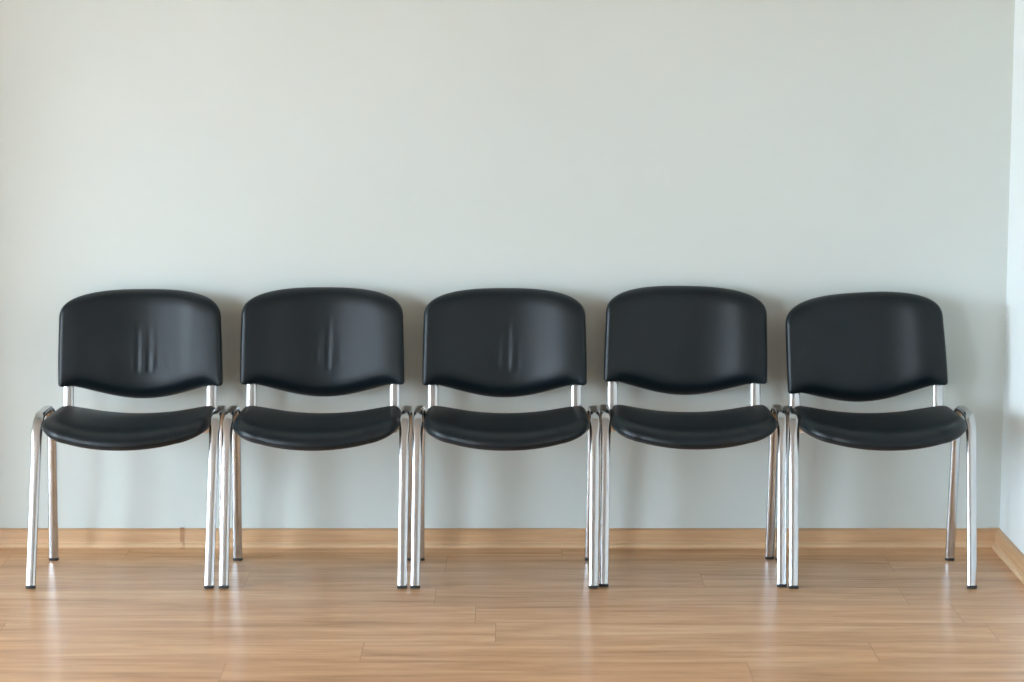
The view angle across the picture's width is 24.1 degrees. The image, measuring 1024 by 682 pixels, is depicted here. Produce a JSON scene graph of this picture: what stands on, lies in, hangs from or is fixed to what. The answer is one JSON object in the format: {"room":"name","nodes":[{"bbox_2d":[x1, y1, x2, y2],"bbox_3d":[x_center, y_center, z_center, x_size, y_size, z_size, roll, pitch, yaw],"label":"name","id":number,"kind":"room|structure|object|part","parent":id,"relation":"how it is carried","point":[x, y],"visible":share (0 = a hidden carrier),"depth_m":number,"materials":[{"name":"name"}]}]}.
{"room":"waiting room","nodes":[
{"label":"waiting room","id":0,"kind":"room"},
{"bbox_2d":[0,0,1014,527],"bbox_3d":[-1.869,-0.782,7.113,7.063,2.800,0.200,0,8,0],"label":"wall","id":1,"kind":"structure","parent":0,"point":[784,154],"depth_m":7.06,"materials":[{"name":"grey paint"}]},
{"bbox_2d":[180,527,183,548],"bbox_3d":[-0.989,0.591,7.192,0.011,0.059,0.030,0,8,0],"label":"trim","id":2,"kind":"structure","parent":1,"relation":"attached to","point":[181,528],"depth_m":7.19,"materials":[{"name":"brown wood"}]},
{"bbox_2d":[0,528,988,548],"bbox_3d":[-1.869,0.592,7.193,6.663,0.057,0.027,0,8,0],"label":"baseboard","id":3,"kind":"structure","parent":1,"relation":"attached to","point":[10,538],"depth_m":7.19,"materials":[{"name":"brown wood"}]},
{"bbox_2d":[988,528,999,548],"bbox_3d":[1.445,0.591,7.192,0.036,0.058,0.029,0,8,0],"label":"trim","id":4,"kind":"structure","parent":1,"relation":"attached to","point":[991,531],"depth_m":7.19,"materials":[{"name":"brown wood"}]},
{"bbox_2d":[0,549,1023,681],"bbox_3d":[-1.869,1.477,1.519,7.063,0.100,11.912,0,8,0],"label":"floor","id":5,"kind":"structure","parent":0,"point":[90,615],"depth_m":6.40,"materials":[{"name":"brown wood"}]},
{"bbox_2d":[26,289,226,587],"bbox_3d":[-1.089,0.270,6.864,0.536,0.789,0.506,0,8,0],"label":"chair","id":6,"kind":"object","parent":5,"relation":"on","point":[130,343],"visible":0.98,"depth_m":6.97,"materials":[{"name":"black leather"}]},
{"bbox_3d":[-1.335,0.438,6.770,0.034,0.469,0.229,0,8,3],"label":"leg","id":7,"kind":"part","parent":6,"relation":"part of","materials":[{"name":"silver metal"}]},
{"bbox_3d":[-1.337,0.412,6.947,0.038,0.467,0.130,0,8,0],"label":"leg","id":8,"kind":"part","parent":6,"relation":"part of","materials":[{"name":"silver metal"}]},
{"bbox_3d":[-1.084,0.236,6.816,0.471,0.069,0.420,0,8,0],"label":"seat","id":9,"kind":"part","parent":6,"relation":"part of","materials":[{"name":"black leather"}]},
{"bbox_3d":[-1.080,0.012,7.008,0.478,0.319,0.116,0,8,0],"label":"backrest","id":10,"kind":"part","parent":6,"relation":"part of","materials":[{"name":"black leather"}]},
{"bbox_3d":[-0.837,0.438,6.770,0.034,0.469,0.229,0,8,3],"label":"leg","id":11,"kind":"part","parent":6,"relation":"part of","materials":[{"name":"silver metal"}]},
{"bbox_3d":[-0.840,0.412,6.947,0.038,0.467,0.130,0,8,0],"label":"leg","id":12,"kind":"part","parent":6,"relation":"part of","materials":[{"name":"silver metal"}]},
{"bbox_2d":[219,287,412,587],"bbox_3d":[-0.553,0.268,6.864,0.531,0.794,0.506,0,8,0],"label":"chair","id":13,"kind":"object","parent":5,"relation":"on","point":[309,341],"visible":0.99,"depth_m":6.97,"materials":[{"name":"black leather"}]},
{"bbox_3d":[-0.801,0.439,6.770,0.033,0.469,0.228,0,8,0],"label":"leg","id":14,"kind":"part","parent":13,"relation":"part of","materials":[{"name":"silver metal"}]},
{"bbox_3d":[-0.801,0.412,6.947,0.033,0.467,0.130,0,8,0],"label":"leg","id":15,"kind":"part","parent":13,"relation":"part of","materials":[{"name":"silver metal"}]},
{"bbox_3d":[-0.551,0.236,6.816,0.471,0.069,0.420,0,8,0],"label":"seat","id":16,"kind":"part","parent":13,"relation":"part of","materials":[{"name":"black leather"}]},
{"bbox_3d":[-0.551,0.007,7.008,0.478,0.319,0.116,0,8,0],"label":"backrest","id":17,"kind":"part","parent":13,"relation":"part of","materials":[{"name":"black leather"}]},
{"bbox_3d":[-0.304,0.439,6.770,0.033,0.469,0.228,0,8,0],"label":"leg","id":18,"kind":"part","parent":13,"relation":"part of","materials":[{"name":"silver metal"}]},
{"bbox_3d":[-0.304,0.412,6.947,0.033,0.467,0.130,0,8,0],"label":"leg","id":19,"kind":"part","parent":13,"relation":"part of","materials":[{"name":"silver metal"}]},
{"bbox_2d":[410,288,599,587],"bbox_3d":[-0.018,0.269,6.864,0.532,0.792,0.506,0,8,0],"label":"chair","id":20,"kind":"object","parent":5,"relation":"on","point":[492,342],"visible":1,"depth_m":6.97,"materials":[{"name":"black leather"}]},
{"bbox_3d":[-0.267,0.439,6.770,0.034,0.469,0.228,0,8,0],"label":"leg","id":21,"kind":"part","parent":20,"relation":"part of","materials":[{"name":"silver metal"}]},
{"bbox_3d":[-0.267,0.412,6.947,0.034,0.467,0.130,0,8,0],"label":"leg","id":22,"kind":"part","parent":20,"relation":"part of","materials":[{"name":"silver metal"}]},
{"bbox_3d":[-0.021,0.009,7.008,0.478,0.319,0.116,0,8,0],"label":"backrest","id":23,"kind":"part","parent":20,"relation":"part of","materials":[{"name":"black leather"}]},
{"bbox_3d":[-0.016,0.236,6.816,0.471,0.069,0.420,0,8,0],"label":"seat","id":24,"kind":"part","parent":20,"relation":"part of","materials":[{"name":"black leather"}]},
{"bbox_3d":[0.231,0.412,6.947,0.034,0.467,0.130,0,8,0],"label":"leg","id":25,"kind":"part","parent":20,"relation":"part of","materials":[{"name":"silver metal"}]},
{"bbox_3d":[0.231,0.439,6.770,0.034,0.469,0.228,0,8,0],"label":"leg","id":26,"kind":"part","parent":20,"relation":"part of","materials":[{"name":"silver metal"}]},
{"bbox_2d":[599,286,787,586],"bbox_3d":[0.511,0.264,6.882,0.533,0.797,0.507,0,8,0],"label":"chair","id":27,"kind":"object","parent":5,"relation":"on","point":[676,340],"visible":0.99,"depth_m":6.99,"materials":[{"name":"black leather"}]},
{"bbox_3d":[0.263,0.410,6.966,0.035,0.467,0.130,0,8,0],"label":"leg","id":28,"kind":"part","parent":27,"relation":"part of","materials":[{"name":"silver metal"}]},
{"bbox_3d":[0.263,0.436,6.790,0.032,0.469,0.229,0,8,2],"label":"leg","id":29,"kind":"part","parent":27,"relation":"part of","materials":[{"name":"silver metal"}]},
{"bbox_3d":[0.504,0.003,7.025,0.478,0.320,0.116,0,8,-2],"label":"backrest","id":30,"kind":"part","parent":27,"relation":"part of","materials":[{"name":"black leather"}]},
{"bbox_3d":[0.513,0.234,6.834,0.471,0.069,0.420,0,8,0],"label":"seat","id":31,"kind":"part","parent":27,"relation":"part of","materials":[{"name":"black leather"}]},
{"bbox_3d":[0.760,0.410,6.963,0.035,0.467,0.130,0,8,0],"label":"leg","id":32,"kind":"part","parent":27,"relation":"part of","materials":[{"name":"silver metal"}]},
{"bbox_3d":[0.761,0.436,6.786,0.032,0.469,0.229,0,8,2],"label":"leg","id":33,"kind":"part","parent":27,"relation":"part of","materials":[{"name":"silver metal"}]},
{"bbox_2d":[775,292,976,587],"bbox_3d":[1.038,0.274,6.865,0.533,0.782,0.506,0,8,0],"label":"chair","id":34,"kind":"object","parent":5,"relation":"on","point":[858,346],"visible":0.97,"depth_m":6.97,"materials":[{"name":"black leather"}]},
{"bbox_3d":[0.790,0.412,6.947,0.035,0.467,0.130,0,8,0],"label":"leg","id":35,"kind":"part","parent":34,"relation":"part of","materials":[{"name":"silver metal"}]},
{"bbox_3d":[0.791,0.438,6.770,0.032,0.469,0.229,0,8,2],"label":"leg","id":36,"kind":"part","parent":34,"relation":"part of","materials":[{"name":"silver metal"}]},
{"bbox_3d":[1.032,0.021,7.006,0.474,0.322,0.124,0,8,0],"label":"backrest","id":37,"kind":"part","parent":34,"relation":"part of","materials":[{"name":"black leather"}]},
{"bbox_3d":[1.041,0.236,6.816,0.471,0.069,0.420,0,8,0],"label":"seat","id":38,"kind":"part","parent":34,"relation":"part of","materials":[{"name":"black leather"}]},
{"bbox_3d":[1.287,0.412,6.947,0.035,0.467,0.130,0,8,0],"label":"leg","id":39,"kind":"part","parent":34,"relation":"part of","materials":[{"name":"silver metal"}]},
{"bbox_3d":[1.289,0.438,6.770,0.032,0.469,0.229,0,8,2],"label":"leg","id":40,"kind":"part","parent":34,"relation":"part of","materials":[{"name":"silver metal"}]},
{"bbox_2d":[1000,0,1023,553],"bbox_3d":[1.563,0.041,1.315,0.200,2.800,11.512,0,8,0],"label":"wall","id":41,"kind":"structure","parent":0,"point":[1012,461],"depth_m":6.99,"materials":[{"name":"white paint"}]},
{"bbox_2d":[992,530,1023,584],"bbox_3d":[1.450,1.401,1.498,0.027,0.057,11.492,0,8,0],"label":"baseboard","id":42,"kind":"structure","parent":41,"relation":"attached to","point":[1007,551],"depth_m":6.97,"materials":[{"name":"brown wood"}]}
]}

